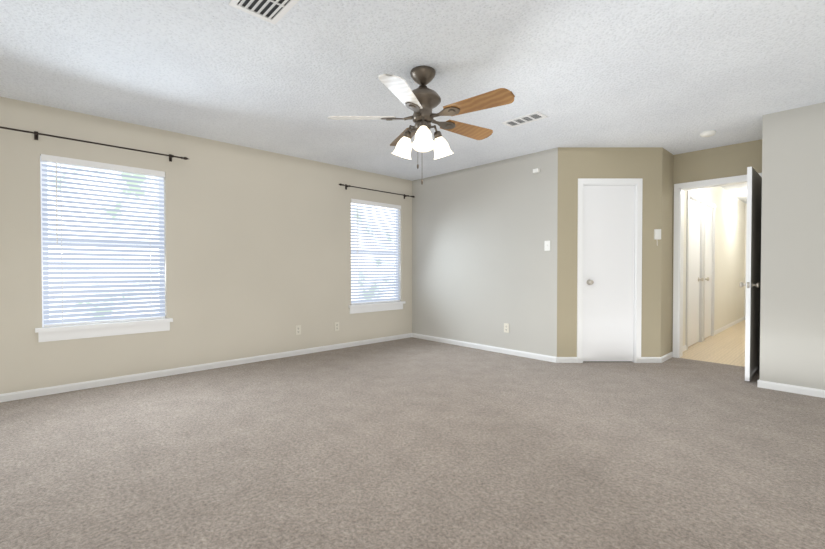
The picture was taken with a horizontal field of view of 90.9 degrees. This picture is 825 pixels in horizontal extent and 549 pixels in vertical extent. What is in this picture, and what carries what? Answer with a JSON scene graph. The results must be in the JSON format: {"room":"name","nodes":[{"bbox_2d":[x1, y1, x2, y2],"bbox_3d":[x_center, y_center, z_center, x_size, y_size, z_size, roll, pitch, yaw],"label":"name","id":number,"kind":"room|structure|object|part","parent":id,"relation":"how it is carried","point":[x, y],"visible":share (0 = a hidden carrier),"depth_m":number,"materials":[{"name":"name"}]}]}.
{"room":"empty bedroom","nodes":[
{"label":"empty bedroom","id":0,"kind":"room"},
{"bbox_2d":[0,97,411,393],"bbox_3d":[-1.907,-0.217,4.649,5.380,2.440,0.140,-1,1,-43],"label":"wall","id":1,"kind":"structure","parent":0,"point":[257,251],"depth_m":4.31,"materials":[{"name":"paint"}]},
{"bbox_2d":[0,126,187,161],"bbox_3d":[-2.793,-1.159,3.633,1.435,0.070,0.100,-1,1,-43],"label":"curtain rod","id":2,"kind":"object","parent":1,"relation":"attached to","point":[36,134],"visible":1,"depth_m":3.53,"materials":[{"name":"grey metal"}]},
{"bbox_2d":[40,156,164,326],"bbox_3d":[-2.847,-0.286,3.789,0.935,1.480,0.053,-1,1,-43],"label":"window","id":3,"kind":"structure","parent":1,"relation":"in","point":[86,182],"depth_m":3.76,"materials":[{"name":"white"}]},
{"bbox_3d":[-2.844,-0.286,3.786,0.915,1.460,0.045,-1,1,-43],"label":"window sash","id":4,"kind":"part","parent":3,"relation":"part of","materials":[{"name":"white plastic"}]},
{"bbox_2d":[41,154,164,326],"bbox_3d":[-2.799,-0.286,3.739,0.907,1.455,0.075,-1,1,-43],"label":"window blinds","id":5,"kind":"object","parent":1,"relation":"in","point":[96,165],"depth_m":3.70,"materials":[{"name":"white plastic"}]},
{"bbox_3d":[-3.030,-0.266,3.483,0.008,1.390,0.037,0,1,29],"label":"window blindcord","id":6,"kind":"part","parent":5,"relation":"part of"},
{"bbox_3d":[-2.804,-0.264,3.744,0.899,1.356,0.044,-1,1,-43],"label":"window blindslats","id":7,"kind":"part","parent":5,"relation":"part of","materials":[{"name":"white plastic"}]},
{"bbox_3d":[-2.547,-0.273,3.949,0.002,1.390,0.002,-1,1,-43],"label":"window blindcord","id":8,"kind":"part","parent":5,"relation":"part of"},
{"bbox_2d":[35,318,172,341],"bbox_3d":[-2.790,0.503,3.740,1.005,0.120,0.118,-1,1,-43],"label":"window sill","id":9,"kind":"structure","parent":1,"relation":"attached to","point":[55,333],"depth_m":3.67,"materials":[{"name":"white"}]},
{"bbox_2d":[0,333,411,401],"bbox_3d":[-1.855,0.971,4.609,5.100,0.064,0.013,-1,1,-43],"label":"baseboard","id":10,"kind":"structure","parent":1,"relation":"attached to","point":[18,395],"depth_m":4.08,"materials":[{"name":"white"}]},
{"bbox_2d":[296,325,300,334],"bbox_3d":[-1.414,0.688,5.027,0.070,0.115,0.006,-1,1,-43],"label":"electrical outlet","id":11,"kind":"object","parent":1,"relation":"attached to","point":[298,329],"visible":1,"depth_m":5.03,"materials":[{"name":"beige plastic"}]},
{"bbox_2d":[335,322,338,330],"bbox_3d":[-1.007,0.692,5.412,0.070,0.115,0.006,-1,1,-43],"label":"electrical outlet","id":12,"kind":"object","parent":1,"relation":"attached to","point":[336,326],"visible":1,"depth_m":5.41,"materials":[{"name":"beige plastic"}]},
{"bbox_2d":[351,203,397,302],"bbox_3d":[-0.571,-0.315,5.941,0.940,1.480,0.053,-1,1,-43],"label":"window","id":13,"kind":"structure","parent":1,"relation":"in","point":[372,244],"depth_m":5.97,"materials":[{"name":"white"}]},
{"bbox_3d":[-0.568,-0.315,5.938,0.920,1.460,0.045,-1,1,-43],"label":"window sash","id":14,"kind":"part","parent":13,"relation":"part of","materials":[{"name":"white plastic"}]},
{"bbox_2d":[351,198,400,304],"bbox_3d":[-0.523,-0.316,5.891,0.912,1.455,0.075,-1,1,-43],"label":"window blinds","id":15,"kind":"object","parent":1,"relation":"in","point":[371,203],"depth_m":5.87,"materials":[{"name":"white plastic"}]},
{"bbox_3d":[-0.755,-0.296,5.634,0.008,1.390,0.037,0,1,29],"label":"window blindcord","id":16,"kind":"part","parent":15,"relation":"part of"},
{"bbox_3d":[-0.528,-0.293,5.896,0.904,1.356,0.044,-1,1,-43],"label":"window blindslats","id":17,"kind":"part","parent":15,"relation":"part of","materials":[{"name":"white plastic"}]},
{"bbox_3d":[-0.269,-0.302,6.102,0.002,1.390,0.002,-1,1,-43],"label":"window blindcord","id":18,"kind":"part","parent":15,"relation":"part of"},
{"bbox_2d":[348,301,405,313],"bbox_3d":[-0.514,0.474,5.892,1.010,0.120,0.118,-1,1,-43],"label":"window sill","id":19,"kind":"structure","parent":1,"relation":"attached to","point":[372,307],"depth_m":5.83,"materials":[{"name":"white"}]},
{"bbox_2d":[339,183,414,198],"bbox_3d":[-0.488,-1.188,5.813,1.400,0.070,0.100,-1,1,-43],"label":"curtain rod","id":20,"kind":"object","parent":1,"relation":"attached to","point":[346,186],"visible":1,"depth_m":5.68,"materials":[{"name":"grey metal"}]},
{"bbox_2d":[0,337,824,548],"bbox_3d":[0.383,1.074,3.088,6.540,0.100,5.580,-1,1,-43],"label":"floor","id":21,"kind":"structure","parent":0,"point":[411,443],"depth_m":2.30,"materials":[{"name":"grey carpet"}]},
{"bbox_2d":[0,0,824,203],"bbox_3d":[2.359,-1.501,4.922,11.980,0.120,5.580,-1,1,-43],"label":"ceiling","id":22,"kind":"structure","parent":0,"point":[674,77],"depth_m":2.78,"materials":[{"name":"white paint"}]},
{"bbox_2d":[228,0,298,24],"bbox_3d":[-0.737,-1.396,2.055,0.250,0.014,0.360,-1,1,-43],"label":"ceiling vent","id":23,"kind":"object","parent":22,"relation":"in","point":[274,12],"visible":1,"depth_m":2.12,"materials":[{"name":"silver metal"}]},
{"bbox_2d":[327,66,514,184],"bbox_3d":[0.112,-1.016,2.841,1.252,0.793,1.263,-1,1,-43],"label":"ceiling fan","id":24,"kind":"object","parent":22,"relation":"hanging from","point":[422,100],"visible":1,"depth_m":2.75,"materials":[{"name":"brown wood"}]},
{"bbox_3d":[0.072,-1.234,2.832,0.252,0.357,0.252,-1,1,-43],"label":"motor","id":25,"kind":"part","parent":24,"relation":"part of","materials":[{"name":"brown metal"}]},
{"bbox_2d":[501,111,547,127],"bbox_3d":[1.024,-1.419,3.730,0.180,0.012,0.370,-1,1,-43],"label":"ceiling vent","id":26,"kind":"object","parent":22,"relation":"in","point":[525,119],"visible":0.96,"depth_m":3.71,"materials":[{"name":"silver metal"}]},
{"bbox_2d":[700,130,715,136],"bbox_3d":[2.973,-1.411,4.086,0.136,0.037,0.136,-1,1,-43],"label":"smoke detector","id":27,"kind":"object","parent":22,"relation":"attached to","point":[709,133],"visible":1,"depth_m":4.05,"materials":[{"name":"white plastic"}]},
{"bbox_2d":[412,147,557,356],"bbox_3d":[0.869,-0.229,5.526,0.140,2.440,2.400,-1,1,-43],"label":"wall","id":28,"kind":"structure","parent":0,"point":[484,266],"depth_m":5.28,"materials":[{"name":"paint"}]},
{"bbox_2d":[412,333,556,362],"bbox_3d":[0.813,0.959,5.490,0.013,0.064,2.400,-1,1,-43],"label":"baseboard","id":29,"kind":"structure","parent":28,"relation":"attached to","point":[500,350],"depth_m":5.28,"materials":[{"name":"white wood"}]},
{"bbox_2d":[504,323,508,332],"bbox_3d":[1.180,0.672,5.103,0.006,0.115,0.070,-1,1,-43],"label":"electrical outlet","id":30,"kind":"object","parent":28,"relation":"attached to","point":[506,327],"visible":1,"depth_m":5.10,"materials":[{"name":"beige plastic"}]},
{"bbox_2d":[533,168,539,172],"bbox_3d":[1.453,-1.219,4.771,0.030,0.044,0.070,-1,1,-43],"label":"fire alarm","id":31,"kind":"object","parent":28,"relation":"attached to","point":[536,170],"visible":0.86,"depth_m":4.76,"materials":[{"name":"white plastic"}]},
{"bbox_2d":[544,241,549,250],"bbox_3d":[1.555,-0.333,4.687,0.014,0.115,0.070,-1,1,-43],"label":"light switch","id":32,"kind":"object","parent":28,"relation":"attached to","point":[546,245],"visible":1,"depth_m":4.69,"materials":[{"name":"white plastic"}]},
{"bbox_2d":[557,147,661,356],"bbox_3d":[2.234,-0.218,4.676,1.183,2.440,0.140,0,1,0],"label":"wall","id":33,"kind":"structure","parent":0,"point":[576,163],"depth_m":4.60,"materials":[{"name":"beige paint"}]},
{"bbox_2d":[557,357,660,362],"bbox_3d":[2.234,0.971,4.616,1.183,0.064,0.013,0,1,0],"label":"baseboard","id":34,"kind":"structure","parent":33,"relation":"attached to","point":[574,359],"depth_m":4.61,"materials":[{"name":"white"}]},
{"bbox_2d":[583,185,634,360],"bbox_3d":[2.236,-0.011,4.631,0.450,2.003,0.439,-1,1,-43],"label":"closet door","id":35,"kind":"structure","parent":33,"relation":"in","point":[608,285],"depth_m":4.62,"materials":[{"name":"white wood"}]},
{"bbox_2d":[577,178,642,362],"bbox_3d":[2.232,-0.041,4.679,0.724,2.087,0.172,0,1,0],"label":"door frame","id":36,"kind":"structure","parent":33,"relation":"attached to","point":[636,182],"depth_m":4.59,"materials":[{"name":"white"}]},
{"bbox_2d":[654,229,660,245],"bbox_3d":[2.770,-0.419,4.589,0.064,0.185,0.028,0,1,0],"label":"light switch","id":37,"kind":"object","parent":33,"relation":"attached to","point":[657,234],"visible":1,"depth_m":4.58,"materials":[{"name":"white plastic"}]},
{"bbox_2d":[661,147,744,356],"bbox_3d":[4.914,-0.245,6.677,5.880,2.440,0.140,-1,1,-43],"label":"wall","id":38,"kind":"structure","parent":0,"point":[729,252],"depth_m":6.71,"materials":[{"name":"paint"}]},
{"bbox_2d":[661,352,672,362],"bbox_3d":[2.990,0.969,4.769,0.440,0.064,0.013,-1,1,-43],"label":"baseboard return","id":39,"kind":"object","parent":38,"relation":"attached to","point":[666,356],"visible":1,"depth_m":4.75,"materials":[{"name":"white wood"}]},
{"bbox_2d":[685,191,703,349],"bbox_3d":[3.868,-0.055,5.690,0.874,2.087,0.172,-1,1,-43],"label":"door frame","id":40,"kind":"structure","parent":38,"relation":"attached to","point":[694,197],"depth_m":5.88,"materials":[{"name":"white wood"}]},
{"bbox_2d":[688,198,703,346],"bbox_3d":[3.917,-0.024,5.639,0.730,2.003,0.097,-1,1,-43],"label":"door","id":41,"kind":"structure","parent":38,"relation":"in","point":[694,272],"depth_m":5.67,"materials":[{"name":"white wood"}]},
{"bbox_3d":[4.143,0.072,5.830,0.062,0.062,0.062,-1,1,-43],"label":"knob","id":42,"kind":"part","parent":41,"relation":"part of","materials":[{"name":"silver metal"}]},
{"bbox_2d":[704,206,711,338],"bbox_3d":[4.545,-0.032,6.233,0.580,2.003,0.097,-1,1,-43],"label":"door","id":43,"kind":"structure","parent":38,"relation":"in","point":[708,259],"depth_m":6.28,"materials":[{"name":"white wood"}]},
{"bbox_2d":[703,199,714,340],"bbox_3d":[4.496,-0.063,6.285,0.724,2.087,0.172,-1,1,-43],"label":"door frame","id":44,"kind":"structure","parent":38,"relation":"attached to","point":[709,204],"depth_m":6.43,"materials":[{"name":"white wood"}]},
{"bbox_2d":[683,317,744,351],"bbox_3d":[5.126,0.942,6.789,5.160,0.064,0.013,-1,1,-43],"label":"baseboard","id":45,"kind":"structure","parent":38,"relation":"attached to","point":[721,329],"depth_m":7.12,"materials":[{"name":"white wood"}]},
{"bbox_2d":[680,320,744,366],"bbox_3d":[5.434,1.028,6.465,5.440,0.100,1.187,-1,1,-43],"label":"floor","id":46,"kind":"structure","parent":0,"point":[726,346],"depth_m":5.44,"materials":[{"name":"beige tile"}]},
{"bbox_2d":[672,139,761,351],"bbox_3d":[3.556,-0.216,4.577,0.140,2.440,1.047,-1,1,-43],"label":"wall","id":47,"kind":"structure","parent":0,"point":[738,159],"depth_m":4.59,"materials":[{"name":"beige paint"}]},
{"bbox_2d":[673,173,761,357],"bbox_3d":[3.504,-0.040,4.634,0.172,2.085,0.870,-1,1,-43],"label":"trim","id":48,"kind":"structure","parent":47,"relation":"attached to","point":[679,190],"depth_m":4.87,"materials":[{"name":"white"}]},
{"bbox_2d":[739,167,761,380],"bbox_3d":[3.423,-0.005,4.065,0.760,2.008,0.147,-1,1,-43],"label":"hall door","id":49,"kind":"structure","parent":47,"relation":"in","point":[753,273],"depth_m":3.89,"materials":[{"name":"painted wood"},{"name":"satin nickel"}]},
{"bbox_2d":[744,203,746,316],"bbox_3d":[7.359,-0.267,8.269,0.140,2.440,0.907,-1,1,-43],"label":"wall","id":50,"kind":"structure","parent":0,"point":[745,261],"depth_m":8.54,"materials":[{"name":"paint"}]},
{"bbox_2d":[760,102,824,389],"bbox_3d":[3.634,-0.198,3.214,0.140,2.440,1.320,-1,1,-43],"label":"wall","id":51,"kind":"structure","parent":0,"point":[792,326],"depth_m":3.49,"materials":[{"name":"paint"}]},
{"bbox_2d":[757,380,824,397],"bbox_3d":[3.526,0.990,3.233,0.013,0.064,1.193,-1,1,-43],"label":"baseboard","id":52,"kind":"structure","parent":51,"relation":"attached to","point":[792,389],"depth_m":3.50,"materials":[{"name":"white wood"}]}
]}

